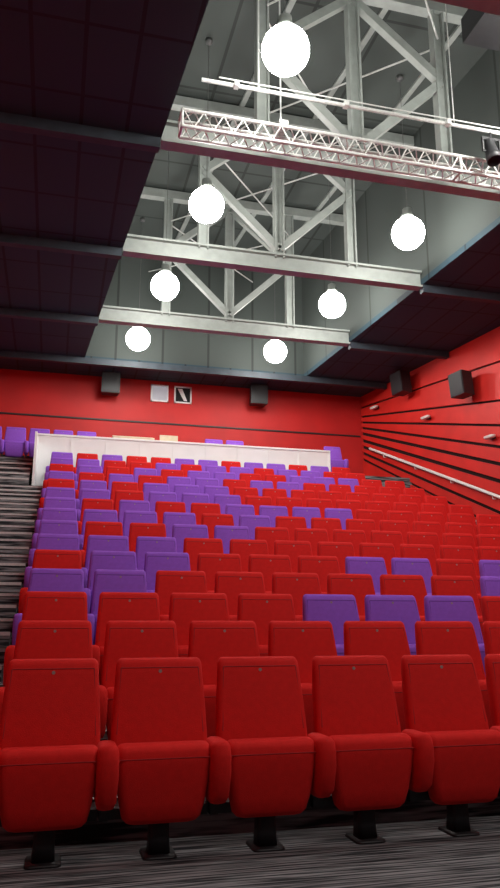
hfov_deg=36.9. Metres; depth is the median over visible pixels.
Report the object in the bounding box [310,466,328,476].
seat
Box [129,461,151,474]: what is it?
seat
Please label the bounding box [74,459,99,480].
seat
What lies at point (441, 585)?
seat
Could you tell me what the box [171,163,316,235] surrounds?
tension rod
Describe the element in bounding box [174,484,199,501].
seat
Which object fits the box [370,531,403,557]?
seat
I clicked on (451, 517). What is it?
seat
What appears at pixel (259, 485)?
seat
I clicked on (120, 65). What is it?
ceiling
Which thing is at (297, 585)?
seat
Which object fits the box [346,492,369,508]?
seat
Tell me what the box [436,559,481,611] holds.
seat
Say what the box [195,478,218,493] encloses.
seat
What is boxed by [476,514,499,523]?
seat
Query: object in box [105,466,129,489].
seat
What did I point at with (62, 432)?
seat
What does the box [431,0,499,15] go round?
roof truss
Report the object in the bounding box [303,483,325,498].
seat
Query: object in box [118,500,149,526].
seat
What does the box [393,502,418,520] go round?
seat
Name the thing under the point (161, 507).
seat
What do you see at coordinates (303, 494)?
seat
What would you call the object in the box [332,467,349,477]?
seat
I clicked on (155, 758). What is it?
seat
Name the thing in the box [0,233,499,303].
ceiling beam
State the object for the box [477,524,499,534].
seat
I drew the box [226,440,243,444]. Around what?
seat
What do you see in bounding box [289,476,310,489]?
seat
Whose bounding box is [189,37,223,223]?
pendant lamp
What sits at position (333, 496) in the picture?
seat
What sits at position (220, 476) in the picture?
seat
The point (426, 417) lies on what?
wall lamp
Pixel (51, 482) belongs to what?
seat
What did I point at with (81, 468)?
seat
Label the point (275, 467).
seat
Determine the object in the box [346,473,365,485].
seat
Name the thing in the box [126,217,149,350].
pendant lamp
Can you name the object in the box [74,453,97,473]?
seat
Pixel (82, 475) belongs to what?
seat
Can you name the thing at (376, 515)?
seat
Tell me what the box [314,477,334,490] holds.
seat
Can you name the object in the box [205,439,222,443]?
seat
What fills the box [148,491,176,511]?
seat
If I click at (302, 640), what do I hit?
seat
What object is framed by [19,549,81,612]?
seat
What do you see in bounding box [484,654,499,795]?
seat
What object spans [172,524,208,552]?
seat
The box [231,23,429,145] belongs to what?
tension rod
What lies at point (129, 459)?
seat
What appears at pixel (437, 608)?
seat
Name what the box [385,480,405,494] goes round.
seat
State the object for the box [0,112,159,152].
ceiling beam
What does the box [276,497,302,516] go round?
seat
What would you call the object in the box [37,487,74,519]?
seat
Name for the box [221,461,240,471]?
seat
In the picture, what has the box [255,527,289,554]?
seat
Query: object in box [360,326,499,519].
wall
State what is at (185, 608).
seat
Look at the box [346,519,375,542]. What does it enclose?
seat
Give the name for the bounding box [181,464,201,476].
seat
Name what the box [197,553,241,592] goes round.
seat
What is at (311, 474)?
seat
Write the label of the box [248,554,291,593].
seat
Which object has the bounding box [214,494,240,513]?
seat
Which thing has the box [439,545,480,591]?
seat
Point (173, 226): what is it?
tension rod
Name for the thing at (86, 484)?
seat
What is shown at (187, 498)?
seat
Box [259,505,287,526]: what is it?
seat
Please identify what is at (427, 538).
seat
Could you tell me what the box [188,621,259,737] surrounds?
seat
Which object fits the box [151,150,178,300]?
pendant lamp
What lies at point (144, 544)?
seat
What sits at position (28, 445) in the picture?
seat
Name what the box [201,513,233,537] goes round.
seat
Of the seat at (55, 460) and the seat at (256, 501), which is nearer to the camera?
the seat at (256, 501)
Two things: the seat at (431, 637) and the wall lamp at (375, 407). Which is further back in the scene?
the wall lamp at (375, 407)
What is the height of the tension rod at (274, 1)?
0.070 m
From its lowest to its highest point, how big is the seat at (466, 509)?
0.928 m
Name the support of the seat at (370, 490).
on the floor at (91, 832)
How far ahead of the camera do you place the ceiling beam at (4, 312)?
16.15 m
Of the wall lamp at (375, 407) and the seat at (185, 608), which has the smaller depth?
the seat at (185, 608)
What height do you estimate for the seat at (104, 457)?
0.928 m
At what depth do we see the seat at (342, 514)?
12.15 m
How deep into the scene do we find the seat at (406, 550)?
9.41 m
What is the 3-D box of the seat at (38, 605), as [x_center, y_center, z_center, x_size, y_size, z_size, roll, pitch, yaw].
[-1.470,1.534,5.437,0.576,0.928,0.397,3,-14,-14]
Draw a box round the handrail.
[369,447,499,498]
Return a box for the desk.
[112,435,177,440]
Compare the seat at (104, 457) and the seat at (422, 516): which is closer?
the seat at (422, 516)
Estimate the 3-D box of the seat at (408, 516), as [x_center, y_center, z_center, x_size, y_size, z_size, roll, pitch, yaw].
[2.502,1.529,12.233,0.576,0.928,0.397,3,-14,-14]
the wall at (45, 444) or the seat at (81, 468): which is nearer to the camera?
the seat at (81, 468)
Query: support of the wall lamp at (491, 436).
attached to the wall at (452, 443)
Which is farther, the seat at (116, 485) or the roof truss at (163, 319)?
the roof truss at (163, 319)
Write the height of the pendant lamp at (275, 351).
3.464 m
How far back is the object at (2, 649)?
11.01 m
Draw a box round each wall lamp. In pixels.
[370,405,378,409]
[421,415,430,419]
[484,434,495,439]
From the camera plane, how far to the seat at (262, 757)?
3.82 m
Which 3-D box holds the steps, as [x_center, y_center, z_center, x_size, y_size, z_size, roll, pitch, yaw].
[-4.037,1.159,9.903,2.140,4.594,13.389,3,-14,-14]
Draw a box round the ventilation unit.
[461,9,499,50]
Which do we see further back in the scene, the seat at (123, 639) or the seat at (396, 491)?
the seat at (396, 491)
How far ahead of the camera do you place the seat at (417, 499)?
14.53 m
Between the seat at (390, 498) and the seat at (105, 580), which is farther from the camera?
the seat at (390, 498)
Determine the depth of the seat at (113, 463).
15.96 m
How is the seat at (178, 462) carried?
on the floor at (91, 832)
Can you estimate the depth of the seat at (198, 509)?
11.62 m
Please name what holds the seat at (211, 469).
on the floor at (91, 832)
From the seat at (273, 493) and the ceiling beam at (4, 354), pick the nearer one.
the seat at (273, 493)
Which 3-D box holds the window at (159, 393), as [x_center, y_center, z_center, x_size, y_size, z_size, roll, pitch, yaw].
[-2.457,-1.377,20.377,0.480,0.480,0.040,3,-14,-14]
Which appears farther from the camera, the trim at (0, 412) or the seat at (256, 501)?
the trim at (0, 412)
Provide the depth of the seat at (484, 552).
9.67 m
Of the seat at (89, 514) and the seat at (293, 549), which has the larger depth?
the seat at (89, 514)
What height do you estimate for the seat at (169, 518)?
0.928 m
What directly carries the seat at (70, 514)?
on the floor at (91, 832)
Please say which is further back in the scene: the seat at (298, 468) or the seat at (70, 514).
the seat at (298, 468)
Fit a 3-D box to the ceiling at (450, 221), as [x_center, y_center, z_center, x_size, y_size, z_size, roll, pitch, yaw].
[1.545,-5.704,11.510,5.985,3.310,18.964,4,-14,-18]
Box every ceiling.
[0,0,499,396]
[85,0,499,373]
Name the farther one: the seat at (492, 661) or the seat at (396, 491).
the seat at (396, 491)
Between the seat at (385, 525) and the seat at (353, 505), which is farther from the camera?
the seat at (353, 505)
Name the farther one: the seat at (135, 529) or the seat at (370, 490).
the seat at (370, 490)
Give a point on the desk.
(162, 437)
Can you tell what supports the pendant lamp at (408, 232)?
hanging from the ceiling at (450, 221)
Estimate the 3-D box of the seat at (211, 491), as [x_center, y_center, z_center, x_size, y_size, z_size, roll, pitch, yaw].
[-0.611,1.179,13.402,0.576,0.928,0.397,3,-14,-14]
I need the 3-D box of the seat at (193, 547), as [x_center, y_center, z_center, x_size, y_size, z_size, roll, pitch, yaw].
[-0.549,1.521,8.554,0.576,0.928,0.397,3,-14,-14]
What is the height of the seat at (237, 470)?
0.928 m
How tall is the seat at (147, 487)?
0.928 m
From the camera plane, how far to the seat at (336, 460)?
19.70 m
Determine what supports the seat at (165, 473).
on the floor at (91, 832)
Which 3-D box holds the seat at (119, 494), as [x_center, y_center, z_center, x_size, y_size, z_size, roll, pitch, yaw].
[-1.983,1.178,12.081,0.576,0.928,0.397,3,-14,-14]
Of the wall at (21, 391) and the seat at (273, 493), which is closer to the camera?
the seat at (273, 493)
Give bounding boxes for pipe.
[201,0,499,134]
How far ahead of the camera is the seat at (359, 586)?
7.19 m
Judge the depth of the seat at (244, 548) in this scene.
8.87 m
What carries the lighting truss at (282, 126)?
hanging from the ceiling at (450, 221)
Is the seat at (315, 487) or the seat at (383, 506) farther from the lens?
the seat at (315, 487)
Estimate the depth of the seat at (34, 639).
4.72 m
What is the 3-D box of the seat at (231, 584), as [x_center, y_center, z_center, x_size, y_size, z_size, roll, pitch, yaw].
[-0.098,1.607,6.741,0.576,0.928,0.397,3,-14,-14]
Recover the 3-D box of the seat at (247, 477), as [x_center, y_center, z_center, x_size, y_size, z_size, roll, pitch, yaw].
[0.004,1.035,15.513,0.576,0.928,0.397,3,-14,-14]
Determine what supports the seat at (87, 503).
on the floor at (91, 832)
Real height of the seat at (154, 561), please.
0.928 m
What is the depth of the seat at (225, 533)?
9.78 m
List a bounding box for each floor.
[0,457,499,849]
[0,815,499,887]
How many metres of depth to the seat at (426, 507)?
13.61 m
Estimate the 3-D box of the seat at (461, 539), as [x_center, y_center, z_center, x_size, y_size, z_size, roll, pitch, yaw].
[2.953,1.684,10.403,0.576,0.928,0.397,3,-14,-14]
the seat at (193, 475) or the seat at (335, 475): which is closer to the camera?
the seat at (193, 475)
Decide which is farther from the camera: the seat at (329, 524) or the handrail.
the handrail
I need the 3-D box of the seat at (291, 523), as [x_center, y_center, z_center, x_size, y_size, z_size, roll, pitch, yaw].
[0.598,1.482,10.781,0.576,0.928,0.397,3,-14,-14]
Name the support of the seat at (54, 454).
on the floor at (91, 832)
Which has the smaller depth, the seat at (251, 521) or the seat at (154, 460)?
the seat at (251, 521)
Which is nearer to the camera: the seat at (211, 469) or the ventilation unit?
the ventilation unit
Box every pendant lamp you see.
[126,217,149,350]
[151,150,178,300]
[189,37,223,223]
[262,9,309,76]
[264,235,286,362]
[319,201,345,317]
[392,74,424,249]
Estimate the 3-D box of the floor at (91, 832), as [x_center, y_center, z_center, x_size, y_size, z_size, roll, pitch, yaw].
[0.911,1.791,12.471,13.645,4.970,15.170,3,-14,-14]
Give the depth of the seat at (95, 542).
8.47 m
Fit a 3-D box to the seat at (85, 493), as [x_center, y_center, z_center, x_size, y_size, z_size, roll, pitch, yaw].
[-2.515,1.146,11.947,0.576,0.928,0.397,3,-14,-14]
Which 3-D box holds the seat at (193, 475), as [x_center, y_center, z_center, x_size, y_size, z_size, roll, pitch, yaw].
[-1.061,0.970,15.245,0.576,0.928,0.397,3,-14,-14]
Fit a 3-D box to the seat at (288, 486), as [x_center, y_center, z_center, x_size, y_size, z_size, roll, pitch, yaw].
[0.761,1.174,14.725,0.576,0.928,0.397,3,-14,-14]
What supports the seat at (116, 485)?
on the floor at (91, 832)
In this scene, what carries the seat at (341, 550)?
on the floor at (91, 832)
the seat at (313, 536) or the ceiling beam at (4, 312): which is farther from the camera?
the ceiling beam at (4, 312)
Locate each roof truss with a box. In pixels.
[99,186,349,346]
[122,95,422,290]
[160,0,499,201]
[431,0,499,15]
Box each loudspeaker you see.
[101,371,120,395]
[249,383,267,406]
[389,370,411,395]
[448,369,474,398]
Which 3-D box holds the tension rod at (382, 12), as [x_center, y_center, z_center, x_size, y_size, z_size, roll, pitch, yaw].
[2.271,-7.149,12.052,0.100,0.044,18.332,4,-14,-18]
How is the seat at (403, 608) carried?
on the floor at (91, 832)
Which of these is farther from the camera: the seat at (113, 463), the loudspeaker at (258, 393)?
the loudspeaker at (258, 393)
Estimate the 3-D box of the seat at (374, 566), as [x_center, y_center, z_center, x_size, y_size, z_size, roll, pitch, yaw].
[1.274,1.666,8.048,0.576,0.928,0.397,3,-14,-14]
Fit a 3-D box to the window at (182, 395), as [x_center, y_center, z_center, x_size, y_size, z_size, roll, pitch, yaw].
[-1.837,-1.340,20.532,0.480,0.480,0.040,3,-14,-14]
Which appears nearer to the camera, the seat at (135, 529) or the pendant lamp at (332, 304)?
the seat at (135, 529)
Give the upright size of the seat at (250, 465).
0.928 m
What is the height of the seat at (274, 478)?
0.928 m
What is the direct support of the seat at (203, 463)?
on the floor at (91, 832)
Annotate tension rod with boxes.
[148,226,262,282]
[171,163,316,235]
[175,0,295,239]
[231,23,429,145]
[234,8,387,246]
[267,0,438,39]
[303,25,461,224]
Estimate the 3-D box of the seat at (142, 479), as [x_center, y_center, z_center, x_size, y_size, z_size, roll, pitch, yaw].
[-1.901,1.012,14.055,0.576,0.928,0.397,3,-14,-14]
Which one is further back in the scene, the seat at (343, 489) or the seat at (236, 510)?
the seat at (343, 489)
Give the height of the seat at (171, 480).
0.928 m
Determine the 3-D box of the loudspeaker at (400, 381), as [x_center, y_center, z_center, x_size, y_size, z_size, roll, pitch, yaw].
[3.963,-1.561,19.445,0.505,0.540,0.480,6,-15,-23]
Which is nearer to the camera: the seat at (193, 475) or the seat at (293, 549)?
the seat at (293, 549)
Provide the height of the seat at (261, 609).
0.928 m
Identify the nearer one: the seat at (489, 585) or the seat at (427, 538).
the seat at (489, 585)
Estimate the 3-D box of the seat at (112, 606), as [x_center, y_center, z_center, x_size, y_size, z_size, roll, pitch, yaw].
[-0.938,1.567,5.571,0.576,0.928,0.397,3,-14,-14]
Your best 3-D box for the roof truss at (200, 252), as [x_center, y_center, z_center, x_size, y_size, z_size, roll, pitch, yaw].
[0.543,-4.836,14.381,5.780,3.350,0.200,3,-14,-14]
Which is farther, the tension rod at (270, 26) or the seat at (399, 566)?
the tension rod at (270, 26)
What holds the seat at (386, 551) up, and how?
on the floor at (91, 832)
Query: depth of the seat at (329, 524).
11.10 m
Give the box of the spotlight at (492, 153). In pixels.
[481,132,499,166]
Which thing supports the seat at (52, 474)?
on the floor at (91, 832)
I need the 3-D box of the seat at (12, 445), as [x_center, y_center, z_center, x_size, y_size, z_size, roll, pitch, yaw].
[-5.590,0.013,17.672,0.576,0.928,0.397,3,-14,-14]
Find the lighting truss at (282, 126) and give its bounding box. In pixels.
[178,0,499,189]
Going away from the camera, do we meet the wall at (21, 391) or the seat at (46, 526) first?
the seat at (46, 526)
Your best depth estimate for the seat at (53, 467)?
14.77 m
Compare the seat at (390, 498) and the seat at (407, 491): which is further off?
the seat at (407, 491)
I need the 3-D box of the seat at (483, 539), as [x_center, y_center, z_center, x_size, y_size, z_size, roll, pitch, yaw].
[3.486,1.716,10.537,0.576,0.928,0.397,3,-14,-14]
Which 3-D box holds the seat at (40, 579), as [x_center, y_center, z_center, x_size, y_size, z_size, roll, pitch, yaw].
[-1.696,1.510,6.339,0.576,0.928,0.397,3,-14,-14]
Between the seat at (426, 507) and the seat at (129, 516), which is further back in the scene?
the seat at (426, 507)
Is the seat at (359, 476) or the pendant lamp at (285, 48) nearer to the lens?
the pendant lamp at (285, 48)
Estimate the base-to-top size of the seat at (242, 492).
0.928 m
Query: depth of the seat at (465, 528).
11.64 m
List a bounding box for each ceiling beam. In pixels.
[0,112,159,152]
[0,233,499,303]
[0,307,448,358]
[0,350,386,389]
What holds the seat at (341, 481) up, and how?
on the floor at (91, 832)
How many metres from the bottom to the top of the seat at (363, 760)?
0.928 m
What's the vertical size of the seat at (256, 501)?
0.928 m
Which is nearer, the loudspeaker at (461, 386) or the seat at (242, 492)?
the seat at (242, 492)
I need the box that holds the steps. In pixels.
[0,462,39,681]
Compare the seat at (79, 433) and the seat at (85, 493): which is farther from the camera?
the seat at (79, 433)
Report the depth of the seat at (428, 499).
14.67 m
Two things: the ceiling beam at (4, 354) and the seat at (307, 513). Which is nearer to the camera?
the seat at (307, 513)
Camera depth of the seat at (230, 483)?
14.65 m
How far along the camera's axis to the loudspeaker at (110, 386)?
19.62 m
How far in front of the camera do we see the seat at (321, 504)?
13.07 m
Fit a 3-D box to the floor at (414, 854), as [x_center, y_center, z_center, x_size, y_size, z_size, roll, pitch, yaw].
[4.905,1.262,0.113,15.300,0.200,10.330,3,-14,-14]
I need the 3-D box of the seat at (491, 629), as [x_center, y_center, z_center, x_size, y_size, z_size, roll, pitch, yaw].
[1.950,1.738,5.341,0.576,0.928,0.397,3,-14,-14]
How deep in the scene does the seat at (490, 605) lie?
6.53 m
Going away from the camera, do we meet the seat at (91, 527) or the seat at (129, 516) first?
the seat at (91, 527)
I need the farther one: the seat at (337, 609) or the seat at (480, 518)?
the seat at (480, 518)
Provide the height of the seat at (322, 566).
0.928 m
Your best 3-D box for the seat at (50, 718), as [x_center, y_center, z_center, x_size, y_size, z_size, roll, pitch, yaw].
[-1.020,1.534,3.644,0.576,0.928,0.397,3,-14,-14]
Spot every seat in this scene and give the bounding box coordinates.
[0,427,25,457]
[0,620,92,717]
[0,658,99,869]
[3,591,87,686]
[12,568,83,644]
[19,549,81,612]
[24,428,49,457]
[24,533,79,587]
[28,520,77,566]
[32,508,76,548]
[35,497,75,532]
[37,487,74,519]
[39,478,74,507]
[41,471,73,497]
[43,463,73,487]
[44,457,72,479]
[45,452,72,472]
[53,430,72,434]
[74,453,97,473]
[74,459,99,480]
[75,465,101,488]
[75,472,103,498]
[76,480,106,508]
[76,488,109,520]
[77,431,95,436]
[77,498,113,534]
[79,509,117,549]
[80,521,122,567]
[82,535,128,587]
[84,551,136,613]
[88,569,146,644]
[92,592,159,684]
[94,657,209,860]
[99,621,178,740]
[101,454,122,472]
[103,460,125,480]
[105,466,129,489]
[108,473,133,497]
[110,481,137,508]
[114,490,143,514]
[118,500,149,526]
[123,511,157,538]
[126,456,146,468]
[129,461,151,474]
[129,523,165,551]
[133,468,156,482]
[135,536,176,569]
[138,475,162,490]
[143,483,168,500]
[144,552,189,592]
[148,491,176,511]
[151,457,170,468]
[155,463,176,475]
[155,501,185,523]
[155,570,206,620]
[161,469,183,483]
[163,512,195,536]
[167,476,190,491]
[169,593,229,656]
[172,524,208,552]
[174,458,194,469]
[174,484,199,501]
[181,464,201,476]
[181,493,208,512]
[183,538,223,570]
[187,470,209,484]
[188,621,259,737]
[190,503,220,524]
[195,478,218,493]
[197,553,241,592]
[198,460,217,470]
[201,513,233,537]
[204,486,229,502]
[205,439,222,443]
[205,465,225,477]
[205,656,315,852]
[214,472,235,485]
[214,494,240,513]
[214,525,249,553]
[214,571,265,620]
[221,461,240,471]
[223,479,246,494]
[225,504,254,525]
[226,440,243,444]
[229,539,268,571]
[230,467,250,479]
[233,487,258,504]
[237,593,295,656]
[239,473,260,486]
[239,515,270,539]
[244,462,262,473]
[245,496,272,514]
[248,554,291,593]
[250,480,273,495]
[254,468,273,480]
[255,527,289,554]
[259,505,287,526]
[262,488,286,505]
[265,474,285,488]
[266,463,285,474]
[268,621,336,734]
[272,572,321,620]
[274,540,312,572]
[275,516,306,540]
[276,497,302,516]
[277,469,297,481]
[277,482,299,496]
[289,465,307,475]
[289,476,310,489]
[291,489,314,506]
[292,507,320,527]
[294,528,328,555]
[298,555,340,593]
[301,470,320,482]
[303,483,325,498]
[303,594,359,655]
[306,498,332,517]
[306,655,413,844]
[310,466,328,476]
[311,517,341,541]
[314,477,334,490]
[317,542,354,573]
[319,491,342,507]
[323,472,342,483]
[324,446,348,471]
[325,508,352,529]
[327,573,374,620]
[329,484,350,499]
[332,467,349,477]
[333,529,366,556]
[336,500,361,518]
[338,478,358,491]
[343,621,410,731]
[345,557,386,594]
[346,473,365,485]
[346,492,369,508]
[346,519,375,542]
[354,485,376,500]
[356,509,383,530]
[359,543,396,574]
[362,479,382,492]
[365,501,390,519]
[365,595,419,654]
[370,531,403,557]
[373,493,395,510]
[379,487,400,501]
[380,520,409,543]
[380,574,426,620]
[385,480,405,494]
[387,511,414,531]
[391,558,432,594]
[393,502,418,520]
[399,494,421,511]
[400,544,436,574]
[401,654,499,836]
[404,488,425,502]
[407,532,439,558]
[413,521,442,545]
[415,621,491,728]
[417,512,445,532]
[421,503,446,522]
[424,595,485,675]
[425,496,448,513]
[431,575,483,640]
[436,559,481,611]
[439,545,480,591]
[443,533,479,574]
[445,522,478,558]
[447,513,477,544]
[449,504,476,532]
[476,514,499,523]
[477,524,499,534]
[477,534,499,546]
[478,546,499,560]
[479,560,499,576]
[480,576,499,597]
[481,596,499,621]
[482,621,499,655]
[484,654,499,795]
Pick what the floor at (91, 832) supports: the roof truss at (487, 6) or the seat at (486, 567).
the seat at (486, 567)
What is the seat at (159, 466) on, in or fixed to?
on the floor at (91, 832)
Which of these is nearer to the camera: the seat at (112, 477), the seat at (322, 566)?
the seat at (322, 566)
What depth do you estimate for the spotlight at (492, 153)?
10.40 m
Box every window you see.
[150,384,168,402]
[174,386,191,403]
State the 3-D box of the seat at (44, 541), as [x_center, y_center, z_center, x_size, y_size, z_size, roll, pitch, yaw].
[-2.146,1.424,8.153,0.576,0.928,0.397,3,-14,-14]
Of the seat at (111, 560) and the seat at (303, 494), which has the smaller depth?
the seat at (111, 560)
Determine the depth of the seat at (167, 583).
6.78 m
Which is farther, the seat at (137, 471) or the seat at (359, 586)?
the seat at (137, 471)
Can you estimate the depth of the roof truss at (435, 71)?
11.27 m
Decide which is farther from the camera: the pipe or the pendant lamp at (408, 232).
the pendant lamp at (408, 232)
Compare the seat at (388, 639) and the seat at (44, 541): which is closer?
the seat at (388, 639)
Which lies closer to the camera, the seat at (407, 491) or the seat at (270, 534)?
the seat at (270, 534)
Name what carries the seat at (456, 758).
on the floor at (414, 854)
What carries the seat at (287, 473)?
on the floor at (91, 832)
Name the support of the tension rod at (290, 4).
attached to the ceiling at (450, 221)
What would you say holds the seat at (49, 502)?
on the floor at (91, 832)
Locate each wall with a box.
[0,369,363,473]
[32,431,330,485]
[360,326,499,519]
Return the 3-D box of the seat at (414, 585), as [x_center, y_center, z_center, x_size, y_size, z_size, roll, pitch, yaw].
[1.499,1.704,7.142,0.576,0.928,0.397,3,-14,-14]
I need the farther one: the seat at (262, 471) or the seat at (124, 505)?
the seat at (262, 471)
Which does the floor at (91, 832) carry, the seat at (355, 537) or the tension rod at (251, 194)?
the seat at (355, 537)
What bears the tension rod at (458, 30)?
attached to the ceiling at (450, 221)
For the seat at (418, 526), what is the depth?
11.51 m
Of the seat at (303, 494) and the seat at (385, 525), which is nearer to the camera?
the seat at (385, 525)
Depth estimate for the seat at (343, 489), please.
15.18 m
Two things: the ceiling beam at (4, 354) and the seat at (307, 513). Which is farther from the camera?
the ceiling beam at (4, 354)
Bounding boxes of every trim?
[0,412,359,436]
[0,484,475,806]
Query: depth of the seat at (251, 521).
10.83 m
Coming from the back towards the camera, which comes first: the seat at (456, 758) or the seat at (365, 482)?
the seat at (365, 482)

